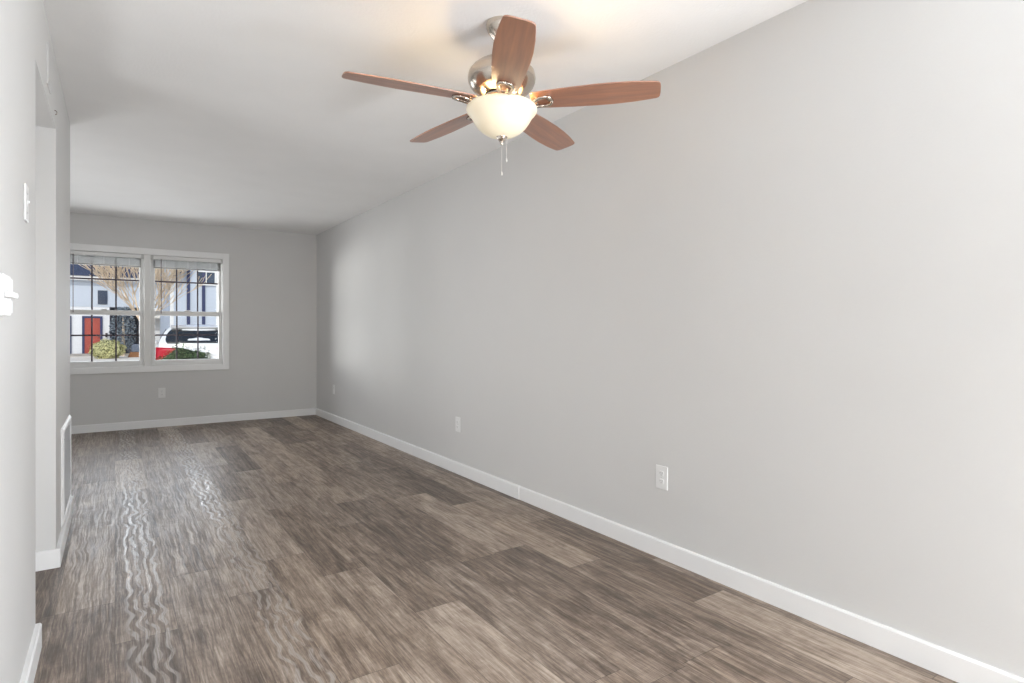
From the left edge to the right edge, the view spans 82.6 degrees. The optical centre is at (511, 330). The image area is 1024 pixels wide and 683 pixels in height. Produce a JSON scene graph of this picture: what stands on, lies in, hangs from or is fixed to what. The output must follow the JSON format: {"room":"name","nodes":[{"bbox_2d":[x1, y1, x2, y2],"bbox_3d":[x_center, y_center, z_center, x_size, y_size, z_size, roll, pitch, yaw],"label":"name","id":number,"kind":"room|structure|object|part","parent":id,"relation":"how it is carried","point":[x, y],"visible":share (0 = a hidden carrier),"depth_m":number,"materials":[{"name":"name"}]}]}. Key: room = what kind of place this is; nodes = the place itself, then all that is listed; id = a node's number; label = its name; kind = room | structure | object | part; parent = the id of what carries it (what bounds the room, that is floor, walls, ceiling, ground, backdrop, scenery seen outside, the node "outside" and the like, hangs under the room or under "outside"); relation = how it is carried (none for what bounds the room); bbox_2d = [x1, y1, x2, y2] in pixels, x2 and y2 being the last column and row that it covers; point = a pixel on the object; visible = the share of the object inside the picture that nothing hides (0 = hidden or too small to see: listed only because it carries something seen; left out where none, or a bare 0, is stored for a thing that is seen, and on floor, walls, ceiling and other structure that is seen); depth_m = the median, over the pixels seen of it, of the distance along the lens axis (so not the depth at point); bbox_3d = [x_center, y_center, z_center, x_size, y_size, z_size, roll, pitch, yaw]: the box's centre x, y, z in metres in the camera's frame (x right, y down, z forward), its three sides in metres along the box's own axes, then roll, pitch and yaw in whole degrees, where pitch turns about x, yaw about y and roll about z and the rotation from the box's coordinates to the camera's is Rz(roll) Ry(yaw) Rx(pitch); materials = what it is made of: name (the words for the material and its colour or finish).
{"room":"empty living room","nodes":[
{"label":"empty living room","id":0,"kind":"room"},
{"bbox_2d":[0,0,69,682],"bbox_3d":[-1.853,-0.086,2.198,0.120,2.440,3.520,0,0,-34],"label":"wall","id":1,"kind":"structure","parent":0,"point":[34,140],"depth_m":1.92,"materials":[{"name":"paint"}]},
{"bbox_2d":[0,273,17,315],"bbox_3d":[-1.191,-0.084,1.367,0.040,0.100,0.124,0,0,-34],"label":"thermostat","id":2,"kind":"object","parent":1,"relation":"attached to","point":[6,283],"visible":1,"depth_m":1.34,"materials":[{"name":"plastic"}]},
{"bbox_3d":[-1.185,-0.058,1.371,0.004,0.028,0.102,0,0,-34],"label":"ribbed panel","id":3,"kind":"part","parent":2,"relation":"part of","materials":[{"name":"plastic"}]},
{"bbox_3d":[-1.185,-0.110,1.371,0.004,0.028,0.102,0,0,-34],"label":"ribbed panel","id":4,"kind":"part","parent":2,"relation":"part of","materials":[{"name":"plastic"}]},
{"bbox_3d":[-1.181,-0.085,1.375,0.014,0.014,0.102,0,0,-34],"label":"lever","id":5,"kind":"part","parent":2,"relation":"part of","materials":[{"name":"plastic"}]},
{"bbox_2d":[24,183,29,222],"bbox_3d":[-1.532,-0.403,1.843,0.012,0.114,0.072,0,0,-34],"label":"light switch","id":6,"kind":"object","parent":1,"relation":"attached to","point":[26,189],"visible":1,"depth_m":1.82,"materials":[{"name":"plastic"}]},
{"bbox_2d":[20,623,41,682],"bbox_3d":[-1.250,1.090,1.435,0.018,0.088,1.580,0,0,-34],"label":"baseboard","id":7,"kind":"structure","parent":1,"relation":"attached to","point":[32,659],"depth_m":1.91,"materials":[{"name":"paint"}]},
{"bbox_2d":[47,42,50,93],"bbox_3d":[-1.970,-1.116,2.481,0.006,0.170,0.140,0,0,-34],"label":"air vent","id":8,"kind":"object","parent":1,"relation":"attached to","point":[48,49],"visible":1,"depth_m":2.46,"materials":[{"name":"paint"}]},
{"bbox_3d":[-1.969,-1.116,2.482,0.002,0.140,0.110,0,0,-34],"label":"panel","id":9,"kind":"part","parent":8,"relation":"part of","materials":[{"name":"paint"}]},
{"bbox_2d":[56,496,73,561],"bbox_3d":[-2.486,1.090,3.249,0.018,0.088,1.070,0,0,-34],"label":"baseboard","id":10,"kind":"structure","parent":1,"relation":"attached to","point":[63,535],"depth_m":3.15,"materials":[{"name":"paint"}]},
{"bbox_2d":[61,414,71,526],"bbox_3d":[-2.541,0.771,3.327,0.014,0.515,0.640,0,0,-34],"label":"air vent","id":11,"kind":"object","parent":1,"relation":"in","point":[66,428],"visible":1,"depth_m":3.24,"materials":[{"name":"paint"}]},
{"bbox_3d":[-2.542,0.769,3.326,0.010,0.458,0.584,0,0,-34],"label":"louver panel","id":12,"kind":"part","parent":11,"relation":"part of","materials":[{"name":"paint"}]},
{"bbox_2d":[70,212,316,425],"bbox_3d":[-4.358,-0.086,6.856,4.013,2.440,0.160,0,0,-34],"label":"wall","id":13,"kind":"structure","parent":0,"point":[273,274],"depth_m":7.37,"materials":[{"name":"paint"}]},
{"bbox_2d":[70,250,143,367],"bbox_3d":[-4.660,-0.241,6.660,0.767,1.310,0.135,0,0,-34],"label":"window","id":14,"kind":"structure","parent":13,"relation":"in","point":[93,364],"depth_m":6.70,"materials":[{"name":"plastic"}]},
{"bbox_3d":[-4.636,0.077,6.626,0.743,0.630,0.032,0,0,-34],"label":"sash","id":15,"kind":"part","parent":14,"relation":"part of","materials":[{"name":"glass"}]},
{"bbox_2d":[70,250,143,267],"bbox_3d":[-4.611,-0.548,6.589,0.767,0.684,0.049,0,0,-34],"label":"window blind","id":16,"kind":"object","parent":14,"relation":"attached to","point":[79,257],"visible":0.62,"depth_m":6.59,"materials":[{"name":"plastic"}]},
{"bbox_3d":[-4.613,-0.747,6.591,0.707,0.014,0.028,0,0,-34],"label":"rail","id":17,"kind":"part","parent":16,"relation":"part of","materials":[{"name":"plastic"}]},
{"bbox_3d":[-4.658,-0.530,6.657,0.743,0.692,0.032,0,0,-34],"label":"sash","id":18,"kind":"part","parent":14,"relation":"part of","materials":[{"name":"plastic"}]},
{"bbox_2d":[144,254,150,365],"bbox_3d":[-4.306,-0.241,6.880,0.065,1.302,0.169,0,0,-34],"label":"trim","id":19,"kind":"structure","parent":13,"relation":"attached to","point":[147,258],"depth_m":6.81,"materials":[{"name":"plastic"}]},
{"bbox_2d":[70,243,228,374],"bbox_3d":[-4.261,-0.243,6.814,1.736,1.445,0.018,0,0,-34],"label":"trim","id":20,"kind":"structure","parent":13,"relation":"attached to","point":[73,246],"depth_m":6.95,"materials":[{"name":"paint"}]},
{"bbox_2d":[158,388,164,397],"bbox_3d":[-4.145,0.732,6.899,0.075,0.117,0.009,0,0,-34],"label":"wall outlet","id":21,"kind":"object","parent":13,"relation":"attached to","point":[161,391],"visible":1,"depth_m":6.89,"materials":[{"name":"plastic"}]},
{"bbox_2d":[151,255,222,365],"bbox_3d":[-3.971,-0.241,7.128,0.768,1.310,0.135,0,0,-34],"label":"window","id":22,"kind":"structure","parent":13,"relation":"in","point":[154,313],"depth_m":7.09,"materials":[{"name":"plastic"}]},
{"bbox_3d":[-3.970,-0.530,7.125,0.744,0.692,0.032,0,0,-34],"label":"sash","id":23,"kind":"part","parent":22,"relation":"part of","materials":[{"name":"glass"}]},
{"bbox_2d":[151,255,222,313],"bbox_3d":[-3.923,-0.548,7.057,0.768,0.684,0.049,0,0,-34],"label":"window blind","id":24,"kind":"object","parent":22,"relation":"attached to","point":[161,262],"visible":1,"depth_m":7.03,"materials":[{"name":"plastic"}]},
{"bbox_3d":[-3.925,-0.747,7.059,0.708,0.014,0.028,0,0,-34],"label":"rail","id":25,"kind":"part","parent":24,"relation":"part of","materials":[{"name":"plastic"}]},
{"bbox_3d":[-3.948,0.077,7.094,0.744,0.630,0.032,0,0,-34],"label":"sash","id":26,"kind":"part","parent":22,"relation":"part of","materials":[{"name":"glass"}]},
{"bbox_2d":[71,408,314,433],"bbox_3d":[-4.317,1.090,6.778,3.993,0.088,0.016,0,0,-34],"label":"baseboard","id":27,"kind":"structure","parent":13,"relation":"attached to","point":[91,428],"depth_m":7.03,"materials":[{"name":"paint"}]},
{"bbox_2d":[43,0,807,234],"bbox_3d":[-1.540,-1.396,1.359,5.783,0.180,12.420,0,0,-34],"label":"ceiling","id":28,"kind":"structure","parent":0,"point":[227,113],"depth_m":3.09,"materials":[{"name":"paint"}]},
{"bbox_2d":[342,15,660,175],"bbox_3d":[-0.078,-0.983,2.487,1.254,0.646,1.245,1,-1,-34],"label":"ceiling fan","id":29,"kind":"object","parent":28,"relation":"hanging from","point":[502,79],"visible":1,"depth_m":2.37,"materials":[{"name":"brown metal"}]},
{"bbox_3d":[-0.401,-0.971,2.316,0.527,0.006,0.142,0,11,-24],"label":"blade","id":30,"kind":"part","parent":29,"relation":"part of","materials":[{"name":"brown wood"}]},
{"bbox_3d":[-0.306,-0.964,2.766,0.142,0.006,0.527,-15,9,-41],"label":"blade","id":31,"kind":"part","parent":29,"relation":"part of","materials":[{"name":"brown wood"}]},
{"bbox_3d":[-0.044,-0.887,2.474,0.300,0.133,0.300,1,-1,-34],"label":"lamp shade","id":32,"kind":"part","parent":29,"relation":"part of","materials":[{"name":"white glass"}]},
{"bbox_3d":[-0.003,-0.974,2.086,0.142,0.006,0.527,12,-2,-6],"label":"blade","id":33,"kind":"part","parent":29,"relation":"part of","materials":[{"name":"brown wood"}]},
{"bbox_3d":[0.152,-0.963,2.814,0.142,0.006,0.527,-14,-8,29],"label":"blade","id":34,"kind":"part","parent":29,"relation":"part of","materials":[{"name":"brown wood"}]},
{"bbox_3d":[0.339,-0.969,2.394,0.527,0.006,0.142,0,-12,12],"label":"blade","id":35,"kind":"part","parent":29,"relation":"part of","materials":[{"name":"brown wood"}]},
{"bbox_2d":[34,415,957,682],"bbox_3d":[-1.540,1.194,1.359,5.783,0.120,12.420,0,0,-34],"label":"floor","id":36,"kind":"structure","parent":0,"point":[308,548],"depth_m":2.55,"materials":[{"name":"plastic"}]},
{"bbox_2d":[317,0,1023,677],"bbox_3d":[0.800,-0.086,2.952,0.120,2.440,12.420,0,0,-34],"label":"wall","id":37,"kind":"structure","parent":0,"point":[785,280],"depth_m":2.45,"materials":[{"name":"paint"}]},
{"bbox_2d":[455,417,459,431],"bbox_3d":[-0.433,0.745,4.649,0.009,0.117,0.075,0,0,-34],"label":"wall outlet","id":38,"kind":"object","parent":37,"relation":"attached to","point":[457,419],"visible":1,"depth_m":4.64,"materials":[{"name":"plastic"}]},
{"bbox_2d":[656,464,667,490],"bbox_3d":[0.748,0.732,2.914,0.009,0.117,0.075,0,0,-34],"label":"wall outlet","id":39,"kind":"object","parent":37,"relation":"attached to","point":[661,471],"visible":1,"depth_m":2.91,"materials":[{"name":"plastic"}]},
{"bbox_2d":[315,408,1023,682],"bbox_3d":[0.754,1.089,2.896,0.020,0.089,12.140,0,0,-34],"label":"baseboard","id":40,"kind":"structure","parent":37,"relation":"attached to","point":[952,665],"depth_m":2.49,"materials":[{"name":"paint"}]},
{"bbox_3d":[-3.085,-0.086,2.261,1.845,2.440,0.110,0,0,-34],"label":"wall","id":41,"kind":"structure","parent":0,"visible":0},
{"bbox_2d":[35,548,60,571],"bbox_3d":[-2.992,1.090,2.248,1.983,0.088,0.016,0,0,-34],"label":"baseboard","id":42,"kind":"structure","parent":41,"relation":"attached to","point":[47,559],"depth_m":2.77,"materials":[{"name":"paint"}]},
{"label":"outside","id":43,"kind":"structure","parent":0,"visible":0},
{"bbox_2d":[70,353,155,361],"bbox_3d":[-24.819,1.484,36.453,80.000,0.300,71.800,0,0,-34],"label":"ground","id":44,"kind":"structure","parent":43,"point":[75,358],"depth_m":27.29,"materials":[{"name":"concrete"}]},
{"bbox_2d":[89,338,126,358],"bbox_3d":[-19.653,0.893,28.347,1.564,1.100,1.392,0,0,-34],"label":"bush","id":45,"kind":"object","parent":44,"relation":"on","point":[105,349],"visible":0.9,"depth_m":28.00,"materials":[{"name":"green plant"}]},
{"bbox_2d":[70,262,159,356],"bbox_3d":[-25.018,-2.266,34.079,21.800,7.200,8.300,0,0,-34],"label":"apartment building","id":46,"kind":"structure","parent":44,"relation":"on","point":[80,289],"depth_m":31.68,"materials":[{"name":"white"}]},
{"bbox_3d":[-23.960,0.214,30.820,1.060,2.040,0.080,0,0,-34],"label":"door frame","id":47,"kind":"part","parent":46,"relation":"part of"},
{"bbox_3d":[-22.770,0.264,31.630,0.900,2.140,0.080,0,0,-34],"label":"door frame","id":48,"kind":"part","parent":46,"relation":"part of","materials":[{"name":"wood"}]},
{"bbox_3d":[-22.773,0.294,31.634,0.680,1.980,0.060,0,0,-34],"label":"red door","id":49,"kind":"part","parent":46,"relation":"part of","materials":[{"name":"red wood"}]},
{"bbox_2d":[109,306,136,355],"bbox_3d":[-20.715,0.029,31.030,1.262,2.713,1.324,0,0,-34],"label":"evergreen tree","id":50,"kind":"object","parent":44,"relation":"on","point":[123,323],"visible":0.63,"depth_m":30.96,"materials":[{"name":"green plant"}]},
{"bbox_2d":[128,344,138,356],"bbox_3d":[-19.250,1.004,29.961,0.840,0.660,0.600,0,0,-34],"label":"utility box","id":51,"kind":"object","parent":44,"relation":"on","point":[135,347],"visible":0.5,"depth_m":29.70,"materials":[{"name":"grey metal"}]},
{"bbox_2d":[78,263,210,319],"bbox_3d":[-12.627,-1.358,19.904,3.764,5.487,4.200,0,0,44],"label":"bare tree","id":52,"kind":"object","parent":44,"relation":"on","point":[102,270],"visible":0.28,"depth_m":20.20,"materials":[{"name":"brown plant"}]},
{"bbox_2d":[155,324,217,359],"bbox_3d":[-8.623,0.559,15.952,2.171,1.550,4.210,0,0,-30],"label":"car","id":53,"kind":"object","parent":44,"relation":"on","point":[164,344],"visible":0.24,"depth_m":14.24,"materials":[{"name":"white metal"}]},
{"bbox_2d":[156,347,174,359],"bbox_3d":[-8.174,0.564,13.886,0.559,0.360,0.049,0,0,-18],"label":"window pane","id":54,"kind":"object","parent":53,"relation":"attached to","point":[159,350],"depth_m":13.82,"materials":[{"name":"glass"}]},
{"bbox_2d":[160,267,217,337],"bbox_3d":[-14.016,-2.566,30.803,7.900,7.800,7.700,0,0,-34],"label":"townhouse","id":55,"kind":"structure","parent":44,"relation":"on","point":[207,293],"depth_m":26.59,"materials":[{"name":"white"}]},
{"bbox_3d":[-15.142,-1.466,25.953,0.140,5.600,0.050,0,0,-34],"label":"corner trim","id":56,"kind":"part","parent":55,"relation":"part of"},
{"bbox_3d":[-14.014,-2.416,26.731,0.680,0.540,0.025,0,0,-34],"label":"pane","id":57,"kind":"part","parent":55,"relation":"part of","materials":[{"name":"blue glass"}]},
{"bbox_3d":[-13.621,-1.466,26.989,0.140,5.600,0.050,0,0,-34],"label":"corner trim","id":58,"kind":"part","parent":55,"relation":"part of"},
{"bbox_3d":[-5.780,1.324,8.489,80.000,0.020,2.660,0,0,-34],"label":"bed","id":59,"kind":"object","parent":44,"relation":"on","visible":0},
{"bbox_2d":[156,343,211,359],"bbox_3d":[-5.189,0.708,9.291,1.186,1.034,0.864,0,0,-34],"label":"shrub","id":60,"kind":"object","parent":59,"relation":"on","point":[183,353],"visible":0.15,"depth_m":9.16,"materials":[{"name":"green plant"}]}
]}

